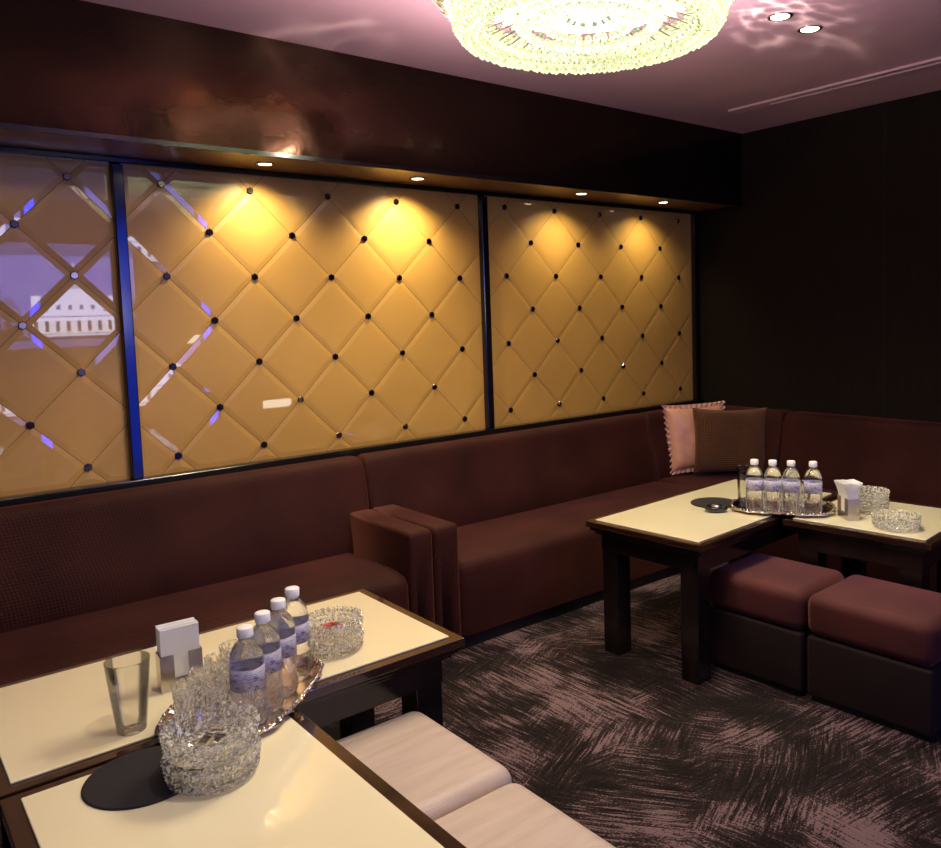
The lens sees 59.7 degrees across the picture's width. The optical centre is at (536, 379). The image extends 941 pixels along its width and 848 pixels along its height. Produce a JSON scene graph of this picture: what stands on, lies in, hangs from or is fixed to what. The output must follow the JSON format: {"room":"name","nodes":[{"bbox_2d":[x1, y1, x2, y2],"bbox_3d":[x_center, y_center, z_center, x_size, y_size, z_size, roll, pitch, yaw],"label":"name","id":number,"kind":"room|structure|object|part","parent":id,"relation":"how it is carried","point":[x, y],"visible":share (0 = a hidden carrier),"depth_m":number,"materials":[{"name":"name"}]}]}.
{"room":"entertainment venue","nodes":[
{"label":"entertainment venue","id":0,"kind":"room"},
{"bbox_2d":[82,0,940,133],"bbox_3d":[0.384,-1.234,1.650,5.900,0.050,4.910,-6,6,-40],"label":"ceiling","id":1,"kind":"structure","parent":0,"point":[752,58],"depth_m":3.36,"materials":[{"name":"paint"}]},
{"bbox_2d":[430,0,735,74],"bbox_3d":[0.145,-1.114,2.308,1.060,0.303,1.060,-6,6,-40],"label":"chandelier","id":2,"kind":"object","parent":1,"relation":"hanging from","point":[695,23],"visible":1,"depth_m":2.38,"materials":[{"name":"clear glass"}]},
{"bbox_2d":[767,12,792,21],"bbox_3d":[0.893,-1.329,2.992,0.092,0.006,0.092,-6,6,-40],"label":"recessed light","id":3,"kind":"object","parent":1,"relation":"in","point":[779,16],"visible":1,"depth_m":2.98,"materials":[{"name":"silver metal"}]},
{"bbox_2d":[797,24,821,33],"bbox_3d":[1.050,-1.346,3.137,0.092,0.006,0.092,-6,6,-40],"label":"recessed light","id":4,"kind":"object","parent":1,"relation":"in","point":[806,29],"visible":1,"depth_m":3.13,"materials":[{"name":"silver metal"}]},
{"bbox_2d":[728,57,940,113],"bbox_3d":[1.945,-1.389,3.380,0.080,0.011,2.720,-6,6,-40],"label":"ceiling vent","id":5,"kind":"object","parent":1,"relation":"in","point":[935,61],"visible":1,"depth_m":3.93,"materials":[{"name":"pink"}]},
{"bbox_3d":[2.017,-1.385,3.297,0.006,0.005,2.500,-6,6,-40],"label":"blade","id":6,"kind":"part","parent":5,"relation":"part of","materials":[{"name":"pink"}]},
{"bbox_2d":[320,561,940,847],"bbox_3d":[0.456,1.257,1.852,5.900,0.050,4.910,-6,6,-40],"label":"floor","id":7,"kind":"structure","parent":0,"point":[639,754],"depth_m":2.61,"materials":[{"name":"carpet"}]},
{"bbox_2d":[0,456,434,685],"bbox_3d":[-1.638,0.838,2.633,2.692,0.778,0.652,-6,6,-40],"label":"sofa","id":8,"kind":"object","parent":7,"relation":"on","point":[86,578],"visible":0.63,"depth_m":3.05,"materials":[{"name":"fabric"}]},
{"bbox_3d":[-1.793,0.728,2.802,2.692,0.578,0.184,-6,6,-40],"label":"backrest","id":9,"kind":"part","parent":8,"relation":"part of","materials":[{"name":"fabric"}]},
{"bbox_3d":[-1.627,1.005,2.551,2.578,0.337,0.500,-6,6,-40],"label":"seat","id":10,"kind":"part","parent":8,"relation":"part of","materials":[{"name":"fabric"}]},
{"bbox_3d":[-0.627,0.833,3.439,0.110,0.500,0.562,-6,6,-40],"label":"armrest","id":11,"kind":"part","parent":8,"relation":"part of","materials":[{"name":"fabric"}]},
{"bbox_2d":[0,589,464,847],"bbox_3d":[-0.754,0.975,2.040,1.043,0.550,0.548,-6,6,-40],"label":"table","id":12,"kind":"object","parent":7,"relation":"on","point":[57,725],"visible":0.47,"depth_m":1.94,"materials":[{"name":"brown wood"}]},
{"bbox_3d":[-1.206,1.028,1.903,0.079,0.492,0.079,-6,6,-40],"label":"leg","id":13,"kind":"part","parent":12,"relation":"part of","materials":[{"name":"brown wood"}]},
{"bbox_2d":[103,650,149,735],"bbox_3d":[-0.845,0.653,1.694,0.087,0.152,0.087,-6,6,-40],"label":"drinking glass","id":14,"kind":"object","parent":12,"relation":"on","point":[144,666],"visible":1,"depth_m":1.68,"materials":[{"name":"clear glass"}]},
{"bbox_2d":[155,646,202,693],"bbox_3d":[-0.830,0.670,1.900,0.092,0.085,0.046,-5,6,-36],"label":"napkin holder","id":15,"kind":"object","parent":12,"relation":"on","point":[165,670],"visible":0.53,"depth_m":1.87,"materials":[{"name":"silver metal"}]},
{"bbox_2d":[155,617,199,677],"bbox_3d":[-0.832,0.637,1.898,0.084,0.144,0.044,-5,6,-36],"label":"paper napkins","id":16,"kind":"object","parent":15,"relation":"in","point":[176,638],"visible":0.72,"depth_m":1.88,"materials":[{"name":"white paper"}]},
{"bbox_2d":[154,655,323,734],"bbox_3d":[-0.646,0.702,1.817,0.281,0.024,0.427,-1,5,7],"label":"serving tray","id":17,"kind":"object","parent":12,"relation":"on","point":[291,701],"visible":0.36,"depth_m":1.78,"materials":[{"name":"silver metal"}]},
{"bbox_2d":[171,676,201,713],"bbox_3d":[-0.724,0.675,1.694,0.059,0.097,0.059,-6,6,-40],"label":"tumbler","id":18,"kind":"object","parent":17,"relation":"on","point":[186,692],"visible":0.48,"depth_m":1.68,"materials":[{"name":"clear glass"}]},
{"bbox_2d":[188,663,216,705],"bbox_3d":[-0.716,0.669,1.760,0.059,0.097,0.059,0,5,20],"label":"tumbler","id":19,"kind":"object","parent":17,"relation":"on","point":[204,671],"visible":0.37,"depth_m":1.77,"materials":[{"name":"clear glass"}]},
{"bbox_2d":[202,675,230,702],"bbox_3d":[-0.661,0.673,1.697,0.059,0.097,0.059,-6,6,-44],"label":"tumbler","id":20,"kind":"object","parent":17,"relation":"on","point":[216,688],"visible":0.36,"depth_m":1.68,"materials":[{"name":"clear glass"}]},
{"bbox_2d":[204,650,229,674],"bbox_3d":[-0.709,0.664,1.825,0.059,0.097,0.059,-6,6,-42],"label":"tumbler","id":21,"kind":"object","parent":17,"relation":"on","point":[220,658],"visible":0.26,"depth_m":1.84,"materials":[{"name":"clear glass"}]},
{"bbox_2d":[218,663,228,675],"bbox_3d":[-0.654,0.667,1.762,0.059,0.097,0.059,3,6,44],"label":"tumbler","id":22,"kind":"object","parent":17,"relation":"on","point":[222,670],"visible":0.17,"depth_m":1.77,"materials":[{"name":"clear glass"}]},
{"bbox_2d":[219,639,237,651],"bbox_3d":[-0.702,0.658,1.890,0.059,0.097,0.059,0,5,25],"label":"tumbler","id":23,"kind":"object","parent":17,"relation":"on","point":[227,645],"visible":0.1,"depth_m":1.91,"materials":[{"name":"clear glass"}]},
{"bbox_2d":[229,624,267,728],"bbox_3d":[-0.595,0.613,1.680,0.070,0.216,0.070,-3,5,-19],"label":"water bottle","id":24,"kind":"object","parent":17,"relation":"on","point":[247,678],"visible":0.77,"depth_m":1.66,"materials":[{"name":"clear plastic"}]},
{"bbox_2d":[252,610,283,713],"bbox_3d":[-0.586,0.606,1.760,0.070,0.216,0.070,-3,5,-16],"label":"water bottle","id":25,"kind":"object","parent":17,"relation":"on","point":[265,633],"visible":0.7,"depth_m":1.74,"materials":[{"name":"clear plastic"}]},
{"bbox_2d":[269,597,298,696],"bbox_3d":[-0.577,0.600,1.839,0.070,0.216,0.070,-3,5,-13],"label":"water bottle","id":26,"kind":"object","parent":17,"relation":"on","point":[281,619],"visible":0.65,"depth_m":1.82,"materials":[{"name":"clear plastic"}]},
{"bbox_2d":[285,586,311,680],"bbox_3d":[-0.568,0.593,1.915,0.070,0.216,0.070,-3,5,-22],"label":"water bottle","id":27,"kind":"object","parent":17,"relation":"on","point":[295,606],"visible":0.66,"depth_m":1.90,"materials":[{"name":"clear plastic"}]},
{"bbox_2d":[310,627,363,658],"bbox_3d":[-0.516,0.666,2.083,0.153,0.045,0.153,1,5,32],"label":"glass ashtray","id":28,"kind":"object","parent":12,"relation":"on","point":[321,650],"visible":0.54,"depth_m":2.02,"materials":[{"name":"clear glass"}]},
{"bbox_2d":[308,606,363,642],"bbox_3d":[-0.517,0.623,2.079,0.153,0.045,0.153,-6,6,-43],"label":"glass ashtray","id":29,"kind":"object","parent":28,"relation":"on","point":[351,619],"visible":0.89,"depth_m":2.07,"materials":[{"name":"clear glass"}]},
{"bbox_2d":[322,621,341,626],"bbox_3d":[-0.522,0.629,2.082,0.038,0.014,0.050,0,5,21],"label":"matchbook","id":30,"kind":"object","parent":29,"relation":"in","point":[331,623],"visible":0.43,"depth_m":2.09,"materials":[{"name":"red"}]},
{"bbox_3d":[-0.545,0.964,2.466,0.079,0.492,0.079,-6,6,-40],"label":"leg","id":31,"kind":"part","parent":12,"relation":"part of","materials":[{"name":"brown wood"}]},
{"bbox_3d":[-0.761,0.744,2.021,1.019,0.030,0.524,-6,6,-40],"label":"moulding","id":32,"kind":"part","parent":12,"relation":"part of","materials":[{"name":"brown wood"}]},
{"bbox_3d":[-0.301,0.980,2.181,0.079,0.492,0.079,-6,6,-40],"label":"leg","id":33,"kind":"part","parent":12,"relation":"part of","materials":[{"name":"brown wood"}]},
{"bbox_2d":[0,709,465,847],"bbox_3d":[-0.415,1.028,1.271,0.544,0.550,1.040,-6,6,-40],"label":"table","id":34,"kind":"object","parent":7,"relation":"on","point":[305,789],"visible":0.77,"depth_m":1.40,"materials":[{"name":"brown wood"}]},
{"bbox_2d":[81,746,177,810],"bbox_3d":[-0.729,0.738,1.522,0.212,0.004,0.212,-6,6,-40],"label":"mat","id":35,"kind":"object","parent":34,"relation":"on","point":[133,780],"visible":0.63,"depth_m":1.49,"materials":[{"name":"black rubber"}]},
{"bbox_2d":[160,734,261,796],"bbox_3d":[-0.603,0.709,1.520,0.176,0.055,0.176,-6,6,-40],"label":"glass ashtray","id":36,"kind":"object","parent":34,"relation":"on","point":[217,779],"visible":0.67,"depth_m":1.45,"materials":[{"name":"clear glass"}]},
{"bbox_2d":[158,700,259,768],"bbox_3d":[-0.605,0.659,1.516,0.176,0.052,0.176,3,6,44],"label":"glass ashtray","id":37,"kind":"object","parent":36,"relation":"on","point":[179,737],"visible":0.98,"depth_m":1.52,"materials":[{"name":"clear glass"}]},
{"bbox_2d":[198,733,225,743],"bbox_3d":[-0.604,0.670,1.517,0.038,0.014,0.050,-2,5,-2],"label":"matchbook","id":38,"kind":"object","parent":37,"relation":"in","point":[207,737],"visible":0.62,"depth_m":1.52,"materials":[{"name":"brown paper"}]},
{"bbox_2d":[337,711,511,820],"bbox_3d":[-0.310,1.058,1.867,0.375,0.388,0.415,-6,6,-40],"label":"ottoman","id":39,"kind":"object","parent":7,"relation":"on","point":[433,768],"visible":0.43,"depth_m":1.84,"materials":[{"name":"beige leather"}]},
{"bbox_2d":[435,783,615,847],"bbox_3d":[-0.040,1.077,1.532,0.365,0.388,0.430,-6,6,-40],"label":"ottoman","id":40,"kind":"object","parent":7,"relation":"on","point":[511,815],"visible":0.91,"depth_m":1.61,"materials":[{"name":"beige leather"}]},
{"bbox_2d":[357,414,699,649],"bbox_3d":[0.098,0.668,4.110,1.873,0.778,0.652,-6,6,-40],"label":"sofa","id":41,"kind":"object","parent":7,"relation":"on","point":[505,514],"visible":0.59,"depth_m":3.87,"materials":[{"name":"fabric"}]},
{"bbox_3d":[-0.535,0.824,3.517,0.119,0.500,0.562,-6,6,-40],"label":"armrest","id":42,"kind":"part","parent":41,"relation":"part of","materials":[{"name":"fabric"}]},
{"bbox_3d":[-0.057,0.559,4.280,1.873,0.578,0.184,-6,6,-40],"label":"backrest","id":43,"kind":"part","parent":41,"relation":"part of","materials":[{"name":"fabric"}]},
{"bbox_3d":[0.199,0.827,4.105,1.750,0.337,0.500,-6,6,-40],"label":"seat","id":44,"kind":"part","parent":41,"relation":"part of","materials":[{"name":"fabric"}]},
{"bbox_2d":[585,478,836,684],"bbox_3d":[0.789,0.812,3.506,1.080,0.550,0.560,-6,6,-43],"label":"table","id":45,"kind":"object","parent":7,"relation":"on","point":[671,531],"visible":0.64,"depth_m":3.20,"materials":[{"name":"brown wood"}]},
{"bbox_3d":[0.329,0.868,3.336,0.079,0.492,0.079,-6,6,-43],"label":"leg","id":46,"kind":"part","parent":45,"relation":"part of","materials":[{"name":"brown wood"}]},
{"bbox_3d":[0.782,0.581,3.487,1.056,0.030,0.536,-6,6,-43],"label":"moulding","id":47,"kind":"part","parent":45,"relation":"part of","materials":[{"name":"brown wood"}]},
{"bbox_3d":[0.596,0.883,3.057,0.079,0.492,0.079,-6,6,-43],"label":"leg","id":48,"kind":"part","parent":45,"relation":"part of","materials":[{"name":"brown wood"}]},
{"bbox_3d":[0.782,0.554,3.485,1.080,0.023,0.560,-6,6,-43],"label":"frame","id":49,"kind":"part","parent":45,"relation":"part of","materials":[{"name":"brown wood"}]},
{"bbox_2d":[690,497,732,507],"bbox_3d":[0.768,0.532,3.529,0.202,0.004,0.202,-6,6,-40],"label":"mat","id":50,"kind":"object","parent":45,"relation":"on","point":[699,502],"visible":0.73,"depth_m":3.54,"materials":[{"name":"black fabric"}]},
{"bbox_3d":[0.781,0.540,3.484,1.020,0.005,0.500,-6,6,-43],"label":"glass","id":51,"kind":"part","parent":45,"relation":"part of","materials":[{"name":"beige glass"}]},
{"bbox_2d":[704,504,727,512],"bbox_3d":[0.745,0.531,3.386,0.096,0.030,0.079,-1,5,10],"label":"dish","id":52,"kind":"object","parent":45,"relation":"on","point":[712,508],"visible":1,"depth_m":3.36,"materials":[{"name":"silver metal"}]},
{"bbox_3d":[0.745,0.523,3.385,0.044,0.014,0.044,-1,5,10],"label":"knob","id":53,"kind":"part","parent":52,"relation":"part of","materials":[{"name":"silver metal"}]},
{"bbox_3d":[0.984,0.799,3.960,0.079,0.492,0.079,-6,6,-43],"label":"leg","id":54,"kind":"part","parent":45,"relation":"part of","materials":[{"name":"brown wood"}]},
{"bbox_2d":[729,497,836,516],"bbox_3d":[1.020,0.527,3.388,0.427,0.024,0.282,0,5,21],"label":"serving tray","id":55,"kind":"object","parent":45,"relation":"on","point":[828,507],"visible":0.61,"depth_m":3.31,"materials":[{"name":"silver metal"}]},
{"bbox_2d":[737,465,749,508],"bbox_3d":[0.873,0.450,3.423,0.064,0.175,0.064,-6,6,-40],"label":"drinking glass","id":56,"kind":"object","parent":55,"relation":"on","point":[738,467],"visible":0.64,"depth_m":3.42,"materials":[{"name":"clear glass"}]},
{"bbox_2d":[746,459,762,511],"bbox_3d":[0.895,0.435,3.353,0.070,0.216,0.070,1,5,32],"label":"water bottle","id":57,"kind":"object","parent":55,"relation":"on","point":[754,475],"visible":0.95,"depth_m":3.33,"materials":[{"name":"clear plastic"}]},
{"bbox_2d":[763,478,763,508],"bbox_3d":[0.956,0.476,3.407,0.059,0.122,0.059,3,6,42],"label":"tumbler","id":58,"kind":"object","parent":55,"relation":"on","point":[763,478],"visible":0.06,"depth_m":3.39,"materials":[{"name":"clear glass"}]},
{"bbox_2d":[764,459,781,512],"bbox_3d":[0.963,0.435,3.328,0.070,0.216,0.070,0,5,16],"label":"water bottle","id":59,"kind":"object","parent":55,"relation":"on","point":[772,476],"visible":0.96,"depth_m":3.30,"materials":[{"name":"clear plastic"}]},
{"bbox_2d":[782,460,799,513],"bbox_3d":[1.030,0.435,3.302,0.070,0.216,0.070,0,5,22],"label":"water bottle","id":60,"kind":"object","parent":55,"relation":"on","point":[790,479],"visible":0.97,"depth_m":3.28,"materials":[{"name":"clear plastic"}]},
{"bbox_2d":[800,480,803,510],"bbox_3d":[1.095,0.476,3.351,0.059,0.122,0.059,-1,5,14],"label":"tumbler","id":61,"kind":"object","parent":55,"relation":"on","point":[801,481],"visible":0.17,"depth_m":3.33,"materials":[{"name":"clear glass"}]},
{"bbox_2d":[804,461,821,514],"bbox_3d":[1.109,0.435,3.273,0.070,0.216,0.070,1,5,32],"label":"water bottle","id":62,"kind":"object","parent":55,"relation":"on","point":[813,477],"visible":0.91,"depth_m":3.25,"materials":[{"name":"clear plastic"}]},
{"bbox_2d":[638,403,792,487],"bbox_3d":[1.077,0.574,4.917,0.663,0.779,0.692,-6,6,-40],"label":"sofa","id":63,"kind":"object","parent":7,"relation":"on","point":[774,419],"visible":0.2,"depth_m":4.84,"materials":[{"name":"fabric"}]},
{"bbox_3d":[0.909,0.464,5.102,0.663,0.578,0.184,-6,6,-40],"label":"backrest","id":64,"kind":"part","parent":63,"relation":"part of","materials":[{"name":"fabric"}]},
{"bbox_2d":[661,400,725,474],"bbox_3d":[0.984,0.353,4.990,0.438,0.422,0.146,-3,5,-20],"label":"cushion","id":65,"kind":"object","parent":63,"relation":"on","point":[680,428],"visible":0.59,"depth_m":4.92,"materials":[{"name":"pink fabric"}]},
{"bbox_3d":[1.060,0.747,4.814,0.478,0.332,0.538,-6,6,-40],"label":"seat","id":66,"kind":"part","parent":63,"relation":"part of","materials":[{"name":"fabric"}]},
{"bbox_2d":[692,407,767,474],"bbox_3d":[1.154,0.365,4.861,0.440,0.395,0.166,-1,5,10],"label":"cushion","id":67,"kind":"object","parent":63,"relation":"on","point":[725,440],"visible":0.93,"depth_m":4.81,"materials":[{"name":"brown fabric"}]},
{"bbox_3d":[1.273,0.461,5.011,0.227,0.579,0.590,-6,6,-40],"label":"backrest","id":68,"kind":"part","parent":63,"relation":"part of","materials":[{"name":"fabric"}]},
{"bbox_2d":[710,553,843,695],"bbox_3d":[0.923,0.919,3.139,0.350,0.388,0.405,-6,6,-42],"label":"ottoman","id":69,"kind":"object","parent":7,"relation":"on","point":[760,630],"visible":0.77,"depth_m":3.02,"materials":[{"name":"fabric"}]},
{"bbox_2d":[710,553,843,629],"bbox_3d":[0.920,0.802,3.130,0.350,0.153,0.405,-6,6,-42],"label":"seat cushion","id":70,"kind":"object","parent":69,"relation":"on","point":[767,592],"depth_m":3.03,"materials":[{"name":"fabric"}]},
{"bbox_2d":[751,411,940,591],"bbox_3d":[1.990,0.637,3.820,0.705,0.779,2.155,-6,6,-40],"label":"sofa","id":71,"kind":"object","parent":7,"relation":"on","point":[900,456],"visible":0.26,"depth_m":4.27,"materials":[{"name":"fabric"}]},
{"bbox_3d":[1.924,0.804,3.773,0.520,0.338,2.155,-6,6,-40],"label":"seat","id":72,"kind":"part","parent":71,"relation":"part of","materials":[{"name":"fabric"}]},
{"bbox_3d":[2.168,0.520,3.966,0.227,0.579,2.155,-6,6,-40],"label":"backrest","id":73,"kind":"part","parent":71,"relation":"part of","materials":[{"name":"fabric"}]},
{"bbox_2d":[783,497,940,592],"bbox_3d":[1.383,0.814,3.272,0.565,0.550,0.560,3,6,44],"label":"table","id":74,"kind":"object","parent":7,"relation":"on","point":[914,553],"visible":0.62,"depth_m":3.09,"materials":[{"name":"brown wood"}]},
{"bbox_3d":[1.109,0.851,3.274,0.079,0.492,0.079,3,7,44],"label":"leg","id":75,"kind":"part","parent":74,"relation":"part of","materials":[{"name":"brown wood"}]},
{"bbox_2d":[837,494,858,520],"bbox_3d":[1.230,0.503,3.220,0.046,0.085,0.092,-2,5,-4],"label":"napkin holder","id":76,"kind":"object","parent":74,"relation":"on","point":[851,506],"visible":0.92,"depth_m":3.18,"materials":[{"name":"silver metal"}]},
{"bbox_2d":[834,479,862,510],"bbox_3d":[1.228,0.471,3.217,0.080,0.143,0.084,-2,5,-4],"label":"paper napkins","id":77,"kind":"object","parent":76,"relation":"in","point":[848,489],"visible":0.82,"depth_m":3.18,"materials":[{"name":"white paper"}]},
{"bbox_3d":[1.380,0.821,3.549,0.079,0.492,0.079,3,7,44],"label":"leg","id":78,"kind":"part","parent":74,"relation":"part of","materials":[{"name":"brown wood"}]},
{"bbox_3d":[1.376,0.556,3.251,0.565,0.023,0.560,3,6,44],"label":"frame","id":79,"kind":"part","parent":74,"relation":"part of","materials":[{"name":"brown wood"}]},
{"bbox_3d":[1.377,0.583,3.253,0.541,0.030,0.536,3,6,44],"label":"moulding","id":80,"kind":"part","parent":74,"relation":"part of","materials":[{"name":"brown wood"}]},
{"bbox_3d":[1.376,0.542,3.250,0.505,0.005,0.500,3,7,44],"label":"glass","id":81,"kind":"part","parent":74,"relation":"part of","materials":[{"name":"beige glass"}]},
{"bbox_2d":[859,500,889,514],"bbox_3d":[1.352,0.511,3.320,0.158,0.046,0.158,1,5,32],"label":"glass ashtray","id":82,"kind":"object","parent":74,"relation":"on","point":[864,508],"visible":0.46,"depth_m":3.26,"materials":[{"name":"clear glass"}]},
{"bbox_2d":[858,485,889,503],"bbox_3d":[1.351,0.467,3.317,0.158,0.046,0.158,3,6,43],"label":"glass ashtray","id":83,"kind":"object","parent":82,"relation":"on","point":[868,494],"visible":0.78,"depth_m":3.26,"materials":[{"name":"clear glass"}]},
{"bbox_2d":[870,508,921,532],"bbox_3d":[1.349,0.529,3.063,0.179,0.053,0.179,1,5,32],"label":"glass ashtray","id":84,"kind":"object","parent":74,"relation":"on","point":[891,520],"visible":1,"depth_m":3.02,"materials":[{"name":"clear glass"}]},
{"bbox_3d":[1.389,0.865,3.000,0.079,0.492,0.079,3,7,44],"label":"leg","id":85,"kind":"part","parent":74,"relation":"part of","materials":[{"name":"brown wood"}]},
{"bbox_3d":[1.660,0.835,3.274,0.079,0.492,0.079,3,7,44],"label":"leg","id":86,"kind":"part","parent":74,"relation":"part of","materials":[{"name":"brown wood"}]},
{"bbox_2d":[808,575,940,740],"bbox_3d":[1.218,0.936,2.826,0.350,0.388,0.440,-6,6,-42],"label":"ottoman","id":87,"kind":"object","parent":7,"relation":"on","point":[874,645],"visible":1,"depth_m":2.70,"materials":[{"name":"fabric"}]},
{"bbox_2d":[808,575,940,666],"bbox_3d":[1.215,0.819,2.816,0.350,0.153,0.440,-6,6,-42],"label":"seat cushion","id":88,"kind":"object","parent":87,"relation":"on","point":[892,624],"depth_m":2.72,"materials":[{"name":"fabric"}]},
{"bbox_2d":[698,90,940,421],"bbox_3d":[2.655,-0.202,3.588,0.100,2.450,4.810,-6,6,-40],"label":"wall","id":89,"kind":"structure","parent":0,"point":[791,276],"depth_m":4.62,"materials":[{"name":"black wood"}]},
{"bbox_2d":[255,162,274,165],"bbox_3d":[-1.087,-0.863,3.270,0.076,0.006,0.076,-6,6,-40],"label":"recessed light","id":90,"kind":"object","parent":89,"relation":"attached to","point":[256,163],"visible":1,"depth_m":3.26,"materials":[{"name":"silver metal"}]},
{"bbox_2d":[0,128,731,210],"bbox_3d":[-1.055,-0.875,3.305,5.800,0.008,0.358,-6,6,-40],"label":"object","id":91,"kind":"structure","parent":89,"relation":"attached to","point":[9,138],"depth_m":3.38,"materials":[{"name":"brown wood"}]},
{"bbox_2d":[0,0,742,203],"bbox_3d":[-1.057,-1.089,3.283,5.800,0.422,0.370,-6,6,-40],"label":"ceiling soffit","id":92,"kind":"structure","parent":89,"relation":"attached to","point":[76,65],"depth_m":3.19,"materials":[{"name":"paint"}]},
{"bbox_2d":[409,177,425,179],"bbox_3d":[-0.542,-0.915,3.721,0.076,0.006,0.076,-6,6,-40],"label":"recessed light","id":93,"kind":"object","parent":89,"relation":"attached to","point":[410,178],"visible":1,"depth_m":3.71,"materials":[{"name":"silver metal"}]},
{"bbox_2d":[575,192,588,194],"bbox_3d":[0.240,-0.988,4.341,0.076,0.006,0.076,-6,6,-40],"label":"recessed light","id":94,"kind":"object","parent":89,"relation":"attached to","point":[578,193],"visible":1,"depth_m":4.32,"materials":[{"name":"white glass"}]},
{"bbox_2d":[883,102,885,417],"bbox_3d":[1.879,-0.247,4.416,0.002,2.450,0.006,-6,6,-40],"label":"trim","id":95,"kind":"structure","parent":89,"relation":"attached to","point":[884,102],"depth_m":4.38,"materials":[{"name":"black wood"}]},
{"bbox_3d":[-1.144,-0.092,3.577,5.900,2.450,0.096,-6,6,-40],"label":"wall","id":96,"kind":"structure","parent":0,"visible":0},
{"bbox_2d":[0,153,130,496],"bbox_3d":[-2.278,-0.147,2.522,1.822,1.201,0.018,-6,6,-40],"label":"glass panel","id":97,"kind":"object","parent":96,"relation":"attached to","point":[63,417],"visible":1,"depth_m":2.98,"materials":[{"name":"brown"}]},
{"bbox_2d":[109,163,143,478],"bbox_3d":[-1.564,-0.213,3.115,0.040,1.195,0.042,-6,6,-40],"label":"trim","id":98,"kind":"structure","parent":96,"relation":"attached to","point":[116,170],"depth_m":3.10,"materials":[{"name":"black paint"}]},
{"bbox_2d":[122,164,484,476],"bbox_3d":[-0.920,-0.280,3.678,1.674,1.201,0.018,-6,6,-40],"label":"glass panel","id":99,"kind":"object","parent":96,"relation":"attached to","point":[273,317],"visible":1,"depth_m":3.56,"materials":[{"name":"brown"}]},
{"bbox_2d":[0,146,697,214],"bbox_3d":[-1.161,-0.867,3.431,5.800,0.022,0.030,-6,6,-40],"label":"trim","id":100,"kind":"structure","parent":96,"relation":"attached to","point":[3,149],"depth_m":3.52,"materials":[{"name":"black paint"}]},
{"bbox_2d":[0,399,703,506],"bbox_3d":[-1.116,0.367,3.519,5.800,0.052,0.060,-6,6,-40],"label":"trim","id":101,"kind":"structure","parent":96,"relation":"attached to","point":[354,451],"depth_m":3.54,"materials":[{"name":"black paint"}]},
{"bbox_2d":[477,196,494,428],"bbox_3d":[-0.262,-0.340,4.223,0.040,1.195,0.042,-6,6,-40],"label":"trim","id":102,"kind":"structure","parent":96,"relation":"attached to","point":[482,200],"depth_m":4.21,"materials":[{"name":"black paint"}]},
{"bbox_2d":[486,196,692,426],"bbox_3d":[0.379,-0.407,4.784,1.669,1.201,0.018,-6,6,-40],"label":"glass panel","id":103,"kind":"object","parent":96,"relation":"attached to","point":[591,306],"visible":1,"depth_m":4.70,"materials":[{"name":"brown"}]},
{"bbox_2d":[691,215,700,398],"bbox_3d":[1.036,-0.467,5.328,0.040,1.195,0.042,-6,6,-40],"label":"trim","id":104,"kind":"structure","parent":96,"relation":"attached to","point":[694,218],"depth_m":5.31,"materials":[{"name":"black paint"}]},
{"bbox_3d":[-1.858,0.234,-0.188,0.100,2.450,4.910,-6,6,-40],"label":"wall","id":105,"kind":"structure","parent":0,"visible":0},
{"bbox_2d":[0,122,742,205],"bbox_3d":[-0.935,-0.863,3.165,5.800,0.016,0.012,-6,6,-40],"label":"trim","id":106,"kind":"structure","parent":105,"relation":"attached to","point":[2,125],"depth_m":3.20,"materials":[{"name":"black paint"}]}
]}

